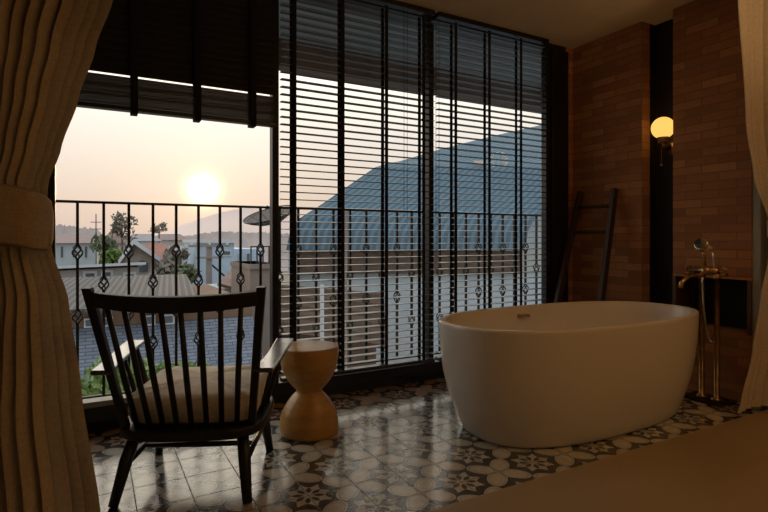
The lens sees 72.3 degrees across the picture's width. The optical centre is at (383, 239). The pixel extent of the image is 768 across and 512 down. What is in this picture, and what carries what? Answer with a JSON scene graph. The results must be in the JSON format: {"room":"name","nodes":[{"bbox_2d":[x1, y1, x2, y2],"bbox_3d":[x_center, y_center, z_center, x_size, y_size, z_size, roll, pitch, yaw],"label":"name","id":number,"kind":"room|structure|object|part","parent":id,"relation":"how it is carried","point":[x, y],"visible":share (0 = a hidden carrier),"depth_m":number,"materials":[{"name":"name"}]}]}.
{"room":"hotel room","nodes":[
{"label":"hotel room","id":0,"kind":"room"},
{"bbox_2d":[279,0,540,87],"bbox_3d":[-0.729,-1.655,3.797,6.800,0.150,0.950,0,0,-29],"label":"ceiling","id":1,"kind":"structure","parent":0,"point":[281,15],"depth_m":4.24,"materials":[{"name":"paint"}]},
{"bbox_2d":[279,38,540,111],"bbox_3d":[-0.922,-1.475,4.147,6.800,0.210,0.150,0,0,-29],"label":"beam","id":2,"kind":"structure","parent":0,"point":[281,60],"depth_m":4.65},
{"bbox_2d":[88,378,767,511],"bbox_3d":[0.923,1.054,0.625,6.620,0.132,6.200,0,0,-29],"label":"floor","id":3,"kind":"structure","parent":0,"point":[407,447],"depth_m":2.29,"materials":[{"name":"tile"}]},
{"bbox_2d":[81,286,293,507],"bbox_3d":[-0.776,0.587,2.179,0.747,0.832,0.685,0,0,-4],"label":"armchair","id":4,"kind":"object","parent":3,"relation":"on","point":[184,406],"visible":1,"depth_m":2.00,"materials":[{"name":"black wood"}]},
{"bbox_3d":[-1.095,0.483,2.181,0.082,0.056,0.428,0,0,-8],"label":"armrest","id":5,"kind":"part","parent":4,"relation":"part of","materials":[{"name":"black wood"}]},
{"bbox_3d":[-0.991,0.874,2.014,0.049,0.259,0.154,0,0,17],"label":"leg","id":6,"kind":"part","parent":4,"relation":"part of","materials":[{"name":"black wood"}]},
{"bbox_3d":[-1.077,0.608,2.362,0.099,0.269,0.029,0,0,1],"label":"arm post","id":7,"kind":"part","parent":4,"relation":"part of","materials":[{"name":"black wood"}]},
{"bbox_3d":[-1.028,0.870,2.432,0.093,0.260,0.046,0,0,35],"label":"leg","id":8,"kind":"part","parent":4,"relation":"part of","materials":[{"name":"black wood"}]},
{"bbox_3d":[-0.757,0.224,1.887,0.608,0.075,0.100,0,0,-4],"label":"crest rail","id":9,"kind":"part","parent":4,"relation":"part of","materials":[{"name":"black wood"}]},
{"bbox_3d":[-0.781,0.747,2.259,0.584,0.049,0.524,0,0,-4],"label":"seat","id":10,"kind":"part","parent":4,"relation":"part of","materials":[{"name":"black wood"}]},
{"bbox_2d":[128,365,267,423],"bbox_3d":[-0.783,0.660,2.289,0.516,0.144,0.464,0,0,-4],"label":"cushion","id":11,"kind":"object","parent":4,"relation":"on","point":[248,414],"depth_m":2.10,"materials":[{"name":"fabric"}]},
{"bbox_3d":[-0.541,0.874,2.044,0.049,0.259,0.154,0,0,-25],"label":"leg","id":12,"kind":"part","parent":4,"relation":"part of","materials":[{"name":"black wood"}]},
{"bbox_3d":[-0.558,0.870,2.463,0.093,0.260,0.046,0,0,-43],"label":"leg","id":13,"kind":"part","parent":4,"relation":"part of","materials":[{"name":"black wood"}]},
{"bbox_3d":[-0.459,0.483,2.223,0.082,0.056,0.428,0,0,1],"label":"armrest","id":14,"kind":"part","parent":4,"relation":"part of","materials":[{"name":"black wood"}]},
{"bbox_3d":[-0.501,0.608,2.400,0.099,0.269,0.029,0,0,-9],"label":"arm post","id":15,"kind":"part","parent":4,"relation":"part of","materials":[{"name":"black wood"}]},
{"bbox_2d":[279,340,338,441],"bbox_3d":[-0.389,0.775,2.739,0.307,0.448,0.307,0,0,-29],"label":"stool","id":16,"kind":"object","parent":3,"relation":"on","point":[309,415],"visible":0.94,"depth_m":2.63,"materials":[{"name":"brown wood"}]},
{"bbox_2d":[438,301,698,447],"bbox_3d":[1.088,0.707,2.990,1.724,0.580,0.836,0,0,-29],"label":"bathtub","id":17,"kind":"object","parent":3,"relation":"on","point":[547,375],"visible":1,"depth_m":2.54,"materials":[{"name":"white ceramic"}]},
{"bbox_2d":[554,188,618,302],"bbox_3d":[1.498,0.304,4.011,0.442,1.388,0.395,0,0,-29],"label":"ladder","id":18,"kind":"object","parent":3,"relation":"on","point":[612,204],"visible":0.56,"depth_m":4.03,"materials":[{"name":"brown wood"}]},
{"bbox_3d":[1.413,0.304,4.164,0.442,1.388,0.036,0,0,-28],"label":"rail","id":19,"kind":"part","parent":18,"relation":"part of","materials":[{"name":"brown wood"}]},
{"bbox_3d":[1.625,0.304,3.893,0.337,1.385,0.039,0,0,-35],"label":"rail","id":20,"kind":"part","parent":18,"relation":"part of","materials":[{"name":"brown wood"}]},
{"bbox_2d":[678,237,736,406],"bbox_3d":[1.962,0.494,3.253,0.327,1.013,0.253,0,0,-29],"label":"tub filler","id":21,"kind":"object","parent":3,"relation":"on","point":[702,243],"visible":0.99,"depth_m":3.26,"materials":[{"name":"brown metal"}]},
{"bbox_3d":[1.968,0.195,3.373,0.062,0.062,0.048,0,0,-29],"label":"cross handle","id":22,"kind":"part","parent":21,"relation":"part of","materials":[{"name":"gold metal"}]},
{"bbox_3d":[1.904,0.247,3.253,0.227,0.106,0.032,0,0,-22],"label":"spout","id":23,"kind":"part","parent":21,"relation":"part of","materials":[{"name":"gold metal"}]},
{"bbox_3d":[2.018,0.994,3.282,0.200,0.012,0.250,0,0,-29],"label":"plate","id":24,"kind":"part","parent":21,"relation":"part of","materials":[{"name":"brown metal"}]},
{"bbox_3d":[2.062,0.195,3.203,0.062,0.062,0.048,0,0,-29],"label":"cross handle","id":25,"kind":"part","parent":21,"relation":"part of","materials":[{"name":"gold metal"}]},
{"bbox_2d":[397,0,694,48],"bbox_3d":[0.870,-1.655,0.596,6.500,0.150,6.200,0,0,-29],"label":"ceiling","id":26,"kind":"structure","parent":0,"point":[572,24],"depth_m":3.69,"materials":[{"name":"paint"}]},
{"bbox_2d":[0,0,112,511],"bbox_3d":[-0.980,-0.299,1.255,1.700,2.559,0.161,0,0,-29],"label":"curtain","id":27,"kind":"object","parent":26,"relation":"hanging from","point":[47,47],"visible":1,"depth_m":1.32,"materials":[{"name":"brown fabric"}]},
{"bbox_2d":[737,0,767,413],"bbox_3d":[2.341,-0.315,3.103,1.301,2.529,0.094,0,0,-31],"label":"curtain","id":28,"kind":"object","parent":26,"relation":"hanging from","point":[752,14],"visible":1,"depth_m":3.01,"materials":[{"name":"beige fabric"}]},
{"bbox_2d":[566,47,572,301],"bbox_3d":[1.495,-0.290,4.404,0.080,2.580,0.140,0,0,-29],"label":"wall","id":29,"kind":"structure","parent":0,"point":[569,50],"depth_m":4.35,"materials":[{"name":"brick"}]},
{"bbox_2d":[650,24,654,302],"bbox_3d":[1.862,-0.290,4.247,0.230,2.580,0.770,0,0,-29],"label":"wall","id":30,"kind":"structure","parent":0,"point":[652,27],"depth_m":3.87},
{"bbox_2d":[573,0,751,401],"bbox_3d":[1.998,-0.290,3.908,0.320,2.580,1.495,0,0,-29],"label":"wall","id":31,"kind":"structure","parent":0,"point":[712,163],"depth_m":3.57,"materials":[{"name":"brick"}]},
{"bbox_2d":[672,276,751,335],"bbox_3d":[2.194,0.414,3.443,0.226,0.332,0.492,0,0,-29],"label":"trim","id":32,"kind":"structure","parent":31,"relation":"attached to","point":[685,296],"depth_m":3.60,"materials":[{"name":"brown wood"}]},
{"bbox_2d":[695,278,746,328],"bbox_3d":[2.337,0.414,3.522,0.100,0.332,0.492,0,0,-29],"label":"wall niche","id":33,"kind":"object","parent":31,"relation":"in","point":[733,293],"visible":0.44,"depth_m":3.50,"materials":[{"name":"black"}]},
{"bbox_2d":[655,19,672,304],"bbox_3d":[2.133,-0.290,3.820,0.170,2.580,0.240,0,0,-29],"label":"wall","id":34,"kind":"structure","parent":0,"point":[663,31],"depth_m":3.83,"materials":[{"name":"black"}]},
{"bbox_2d":[651,117,672,166],"bbox_3d":[1.981,-0.686,3.706,0.204,0.348,0.153,0,0,-29],"label":"wall lamp","id":35,"kind":"object","parent":34,"relation":"attached to","point":[662,127],"visible":0.92,"depth_m":3.66,"materials":[{"name":"beige glass"}]},
{"bbox_3d":[1.959,-0.783,3.694,0.153,0.153,0.153,0,0,-29],"label":"globe","id":36,"kind":"part","parent":35,"relation":"part of","materials":[{"name":"beige glass"}]},
{"bbox_3d":[2.017,-0.655,3.740,0.028,0.048,0.048,0,0,-29],"label":"switch knob","id":37,"kind":"part","parent":35,"relation":"part of","materials":[{"name":"brown metal"}]},
{"bbox_2d":[752,167,767,406],"bbox_3d":[2.593,-0.290,3.357,0.813,2.580,0.044,0,0,-29],"label":"wall","id":38,"kind":"structure","parent":0,"point":[759,215],"depth_m":3.16,"materials":[{"name":"grey paint"}]},
{"bbox_3d":[-0.338,1.115,3.710,6.200,0.210,0.420,0,0,-29],"label":"floor","id":39,"kind":"structure","parent":0,"visible":0},
{"bbox_2d":[56,200,540,398],"bbox_3d":[-0.386,0.395,3.729,5.545,1.231,0.058,0,0,-29],"label":"balcony railing","id":40,"kind":"object","parent":39,"relation":"on","point":[77,202],"visible":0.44,"depth_m":3.60,"materials":[{"name":"metal"}]},
{"bbox_3d":[-0.384,0.903,3.730,5.540,0.014,0.024,0,0,-29],"label":"rail","id":41,"kind":"part","parent":40,"relation":"part of","materials":[{"name":"metal"}]},
{"bbox_3d":[-0.384,-0.214,3.730,5.540,0.014,0.032,0,0,-29],"label":"rail","id":42,"kind":"part","parent":40,"relation":"part of","materials":[{"name":"metal"}]},
{"label":"outside","id":43,"kind":"structure","parent":0,"visible":0},
{"bbox_2d":[279,271,289,284],"bbox_3d":[-28.454,7.100,175.394,400.000,0.200,325.500,0,0,-29],"label":"ground","id":44,"kind":"structure","parent":43,"point":[286,277],"depth_m":94.40,"materials":[{"name":"beige concrete"}]},
{"bbox_2d":[56,234,94,265],"bbox_3d":[-26.574,3.267,44.726,4.552,7.467,10.800,0,0,-29],"label":"house","id":45,"kind":"structure","parent":44,"relation":"on","point":[65,243],"depth_m":40.75,"materials":[{"name":"white paint"}]},
{"bbox_2d":[91,214,100,263],"bbox_3d":[-21.131,2.564,38.594,0.700,8.871,0.156,0,0,-29],"label":"antenna mast","id":46,"kind":"object","parent":44,"relation":"on","point":[95,222],"visible":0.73,"depth_m":38.56,"materials":[{"name":"grey metal"}]},
{"bbox_2d":[57,262,145,277],"bbox_3d":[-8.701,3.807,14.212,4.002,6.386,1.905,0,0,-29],"label":"house","id":47,"kind":"structure","parent":44,"relation":"on","point":[114,269],"depth_m":14.05,"materials":[{"name":"grey paint"}]},
{"bbox_3d":[-7.774,0.996,13.910,0.204,0.199,0.020,0,0,-29],"label":"pane","id":48,"kind":"part","parent":47,"relation":"part of","materials":[{"name":"grey glass"}]},
{"bbox_2d":[89,231,118,262],"bbox_3d":[-13.171,3.303,24.786,1.355,7.397,1.256,0,0,-29],"label":"tree","id":49,"kind":"object","parent":44,"relation":"on","point":[110,243],"visible":0.36,"depth_m":24.48,"materials":[{"name":"green plant"}]},
{"bbox_2d":[80,360,134,395],"bbox_3d":[-2.469,4.028,4.545,0.619,5.946,0.629,0,0,-29],"label":"tree","id":50,"kind":"object","parent":44,"relation":"on","point":[94,387],"visible":0.14,"depth_m":4.46,"materials":[{"name":"green plant"}]},
{"bbox_2d":[98,248,122,263],"bbox_3d":[-11.526,3.659,22.439,1.217,6.683,1.052,0,0,-29],"label":"tree","id":51,"kind":"object","parent":44,"relation":"on","point":[113,255],"visible":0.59,"depth_m":22.21,"materials":[{"name":"green plant"}]},
{"bbox_2d":[84,356,136,389],"bbox_3d":[-2.770,4.101,5.436,0.592,5.798,0.647,0,0,-29],"label":"tree","id":52,"kind":"object","parent":44,"relation":"on","point":[86,371],"visible":0.04,"depth_m":5.41,"materials":[{"name":"green plant"}]},
{"bbox_2d":[106,231,130,250],"bbox_3d":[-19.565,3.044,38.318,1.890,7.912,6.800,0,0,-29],"label":"house","id":53,"kind":"structure","parent":44,"relation":"on","point":[118,239],"depth_m":35.92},
{"bbox_2d":[110,211,137,253],"bbox_3d":[-15.902,2.592,32.171,1.664,8.818,1.356,0,0,-29],"label":"tree","id":54,"kind":"object","parent":44,"relation":"on","point":[116,228],"visible":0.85,"depth_m":32.09,"materials":[{"name":"green plant"}]},
{"bbox_2d":[118,239,160,274],"bbox_3d":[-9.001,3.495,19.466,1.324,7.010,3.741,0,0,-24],"label":"house","id":55,"kind":"structure","parent":44,"relation":"on","point":[141,253],"depth_m":18.10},
{"bbox_2d":[130,234,161,245],"bbox_3d":[-25.548,3.209,55.579,3.281,7.582,6.800,0,0,-29],"label":"house","id":56,"kind":"structure","parent":44,"relation":"on","point":[144,239],"depth_m":53.53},
{"bbox_2d":[131,357,174,388],"bbox_3d":[-2.844,4.227,6.463,0.631,5.548,0.570,0,0,-29],"label":"tree","id":57,"kind":"object","parent":44,"relation":"on","point":[162,364],"visible":0.12,"depth_m":6.38,"materials":[{"name":"green plant"}]},
{"bbox_2d":[144,243,168,274],"bbox_3d":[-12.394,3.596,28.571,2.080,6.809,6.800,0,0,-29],"label":"house","id":58,"kind":"structure","parent":44,"relation":"on","point":[159,248],"depth_m":27.37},
{"bbox_2d":[148,222,167,242],"bbox_3d":[-27.073,2.401,63.206,1.687,9.203,2.330,0,0,27],"label":"tree","id":59,"kind":"object","parent":44,"relation":"on","point":[162,225],"visible":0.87,"depth_m":63.07,"materials":[{"name":"green plant"}]},
{"bbox_3d":[-27.073,-1.385,63.206,1.687,1.632,2.330,0,0,27],"label":"crown","id":60,"kind":"part","parent":59,"relation":"part of","materials":[{"name":"green plant"}]},
{"bbox_2d":[62,274,262,384],"bbox_3d":[-5.638,3.909,8.996,6.042,6.183,5.202,0,0,-29],"label":"house","id":61,"kind":"structure","parent":44,"relation":"on","point":[88,349],"depth_m":8.57,"materials":[{"name":"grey tile"}]},
{"bbox_3d":[-3.741,1.290,8.370,0.137,0.107,0.020,0,0,-29],"label":"pane","id":62,"kind":"part","parent":61,"relation":"part of","materials":[{"name":"grey glass"}]},
{"bbox_3d":[-3.493,1.294,8.507,0.142,0.108,0.020,0,0,-29],"label":"pane","id":63,"kind":"part","parent":61,"relation":"part of","materials":[{"name":"grey glass"}]},
{"bbox_2d":[154,246,180,274],"bbox_3d":[-7.222,3.593,17.637,0.957,6.818,1.257,0,0,-29],"label":"tree","id":64,"kind":"object","parent":44,"relation":"on","point":[167,266],"visible":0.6,"depth_m":17.59,"materials":[{"name":"green plant"}]},
{"bbox_2d":[56,224,288,270],"bbox_3d":[-9.574,1.998,133.040,162.020,10.003,17.100,0,0,-29],"label":"treeline","id":65,"kind":"object","parent":44,"relation":"on","point":[248,239],"visible":0.07,"depth_m":118.06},
{"bbox_2d":[156,234,188,246],"bbox_3d":[-27.700,3.143,68.102,3.827,7.714,6.800,0,0,-29],"label":"house","id":66,"kind":"structure","parent":44,"relation":"on","point":[167,239],"depth_m":65.84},
{"bbox_2d":[168,246,183,264],"bbox_3d":[-15.653,3.751,40.482,2.775,6.497,6.800,0,0,-29],"label":"house","id":67,"kind":"structure","parent":44,"relation":"on","point":[181,247],"depth_m":39.00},
{"bbox_2d":[163,248,190,267],"bbox_3d":[-9.076,3.658,23.024,1.216,6.685,0.879,0,0,32],"label":"tree","id":68,"kind":"object","parent":44,"relation":"on","point":[184,255],"visible":0.23,"depth_m":22.90,"materials":[{"name":"green plant"}]},
{"bbox_2d":[173,263,201,283],"bbox_3d":[-6.072,3.849,16.286,0.868,6.303,1.050,0,0,-42],"label":"tree","id":69,"kind":"object","parent":44,"relation":"on","point":[189,270],"visible":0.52,"depth_m":16.01,"materials":[{"name":"green plant"}]},
{"bbox_2d":[171,361,209,366],"bbox_3d":[-2.247,4.165,5.994,0.591,5.670,0.521,0,0,-29],"label":"tree","id":70,"kind":"object","parent":44,"relation":"on","point":[190,364],"visible":0.02,"depth_m":5.90,"materials":[{"name":"green plant"}]},
{"bbox_2d":[182,240,235,284],"bbox_3d":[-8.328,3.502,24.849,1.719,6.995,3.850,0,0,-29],"label":"building","id":71,"kind":"structure","parent":44,"relation":"on","point":[228,255],"depth_m":23.34,"materials":[{"name":"paint"}]},
{"bbox_2d":[188,242,230,283],"bbox_3d":[-5.766,3.536,18.478,2.121,6.928,0.260,0,0,-29],"label":"utility pole","id":72,"kind":"object","parent":44,"relation":"on","point":[209,257],"visible":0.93,"depth_m":18.26,"materials":[{"name":"concrete"}]},
{"bbox_2d":[130,208,300,235],"bbox_3d":[-9.842,-5.206,328.868,362.300,24.413,41.325,0,0,-29],"label":"hills","id":73,"kind":"structure","parent":44,"relation":"on","point":[229,219],"depth_m":283.04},
{"bbox_2d":[209,270,230,292],"bbox_3d":[-4.973,3.912,17.110,1.648,6.177,4.076,0,0,-9],"label":"shed","id":74,"kind":"object","parent":44,"relation":"on","point":[226,280],"visible":0.14,"depth_m":15.78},
{"bbox_2d":[234,247,261,260],"bbox_3d":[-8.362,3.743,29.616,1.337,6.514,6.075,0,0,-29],"label":"building","id":75,"kind":"structure","parent":44,"relation":"on","point":[245,251],"depth_m":26.93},
{"bbox_2d":[230,261,269,357],"bbox_3d":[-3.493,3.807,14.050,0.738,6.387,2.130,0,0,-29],"label":"building","id":76,"kind":"structure","parent":44,"relation":"on","point":[250,271],"depth_m":13.23,"materials":[{"name":"beige paint"}]},
{"bbox_2d":[243,209,269,225],"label":"satellite dish","id":77,"kind":"object","parent":76,"relation":"on","point":[252,219],"depth_m":14.57,"materials":[{"name":"grey metal"}]},
{"bbox_2d":[250,246,269,263],"bbox_3d":[-3.075,0.388,13.384,0.649,0.450,0.030,0,0,-29],"label":"roof railing","id":78,"kind":"object","parent":76,"relation":"on","point":[250,246],"visible":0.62,"depth_m":13.30,"materials":[{"name":"paint"}]},
{"bbox_3d":[-3.346,0.393,13.234,0.030,0.440,0.030,0,0,-29],"label":"post","id":79,"kind":"part","parent":78,"relation":"part of","materials":[{"name":"paint"}]},
{"bbox_3d":[-2.942,0.393,13.457,0.030,0.440,0.030,0,0,-29],"label":"post","id":80,"kind":"part","parent":78,"relation":"part of","materials":[{"name":"paint"}]},
{"bbox_2d":[279,205,289,220],"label":"satellite dish","id":81,"kind":"object","parent":76,"relation":"on","point":[283,211],"depth_m":14.65,"materials":[{"name":"grey metal"}]},
{"bbox_2d":[320,285,323,340],"bbox_3d":[-1.061,3.889,9.000,0.070,6.222,0.067,0,0,-29],"label":"post","id":82,"kind":"object","parent":44,"relation":"on","point":[321,289],"visible":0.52,"depth_m":8.97,"materials":[{"name":"white"}]},
{"bbox_2d":[279,285,384,377],"bbox_3d":[-1.159,3.965,10.113,2.387,6.069,1.825,0,0,0],"label":"shed","id":83,"kind":"object","parent":44,"relation":"on","point":[326,290],"visible":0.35,"depth_m":9.89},
{"bbox_2d":[345,212,346,367],"bbox_3d":[-0.654,3.275,8.600,0.110,7.450,0.105,0,0,-29],"label":"pole","id":84,"kind":"object","parent":44,"relation":"on","point":[345,212],"visible":0.19,"depth_m":8.56,"materials":[{"name":"black metal"}]},
{"bbox_2d":[286,125,540,363],"bbox_3d":[5.199,1.286,16.668,16.260,11.428,5.250,0,0,-29],"label":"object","id":85,"kind":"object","parent":44,"relation":"on","point":[404,237],"visible":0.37,"depth_m":14.30,"materials":[{"name":"blue"}]},
{"bbox_3d":[4.940,0.440,14.300,2.620,0.920,0.100,0,0,0],"label":"panel","id":86,"kind":"part","parent":85,"relation":"part of","materials":[{"name":"white"}]},
{"bbox_3d":[-2.193,-0.290,2.364,1.050,2.580,0.140,0,0,-29],"label":"wall window","id":87,"kind":"structure","parent":0,"visible":0},
{"bbox_2d":[47,0,567,432],"bbox_3d":[-0.126,-0.290,3.482,3.650,2.580,0.185,0,0,-29],"label":"window","id":88,"kind":"structure","parent":87,"relation":"attached to","point":[100,413],"depth_m":3.71,"materials":[{"name":"black metal"}]},
{"bbox_2d":[77,0,275,127],"bbox_3d":[-1.141,-1.113,2.822,1.134,0.930,0.069,0,0,-29],"label":"blind","id":89,"kind":"object","parent":88,"relation":"attached to","point":[225,44],"visible":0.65,"depth_m":2.85,"materials":[{"name":"brown wood"}]},
{"bbox_3d":[-1.142,-0.672,2.822,1.134,0.020,0.056,0,0,-29],"label":"rail","id":90,"kind":"part","parent":89,"relation":"part of","materials":[{"name":"brown wood"}]},
{"bbox_3d":[-0.141,0.932,3.508,3.650,0.135,0.125,0,0,-29],"label":"sill","id":91,"kind":"part","parent":88,"relation":"part of","materials":[{"name":"black metal"}]},
{"bbox_2d":[280,0,434,381],"bbox_3d":[-0.133,-0.368,3.374,1.085,2.420,0.071,0,0,-29],"label":"blind","id":92,"kind":"object","parent":88,"relation":"attached to","point":[340,9],"visible":0.98,"depth_m":3.35,"materials":[{"name":"brown wood"}]},
{"bbox_3d":[-0.136,0.830,3.379,1.085,0.024,0.056,0,0,-29],"label":"rail","id":93,"kind":"part","parent":92,"relation":"part of","materials":[{"name":"brown wood"}]},
{"bbox_2d":[435,11,548,360],"bbox_3d":[0.815,-0.368,3.898,1.090,2.420,0.071,0,0,-29],"label":"blind","id":94,"kind":"object","parent":88,"relation":"attached to","point":[489,28],"visible":0.88,"depth_m":3.89,"materials":[{"name":"brown wood"}]},
{"bbox_3d":[0.829,0.830,3.912,1.051,0.024,0.056,0,0,-29],"label":"rail","id":95,"kind":"part","parent":94,"relation":"part of","materials":[{"name":"brown wood"}]}
]}

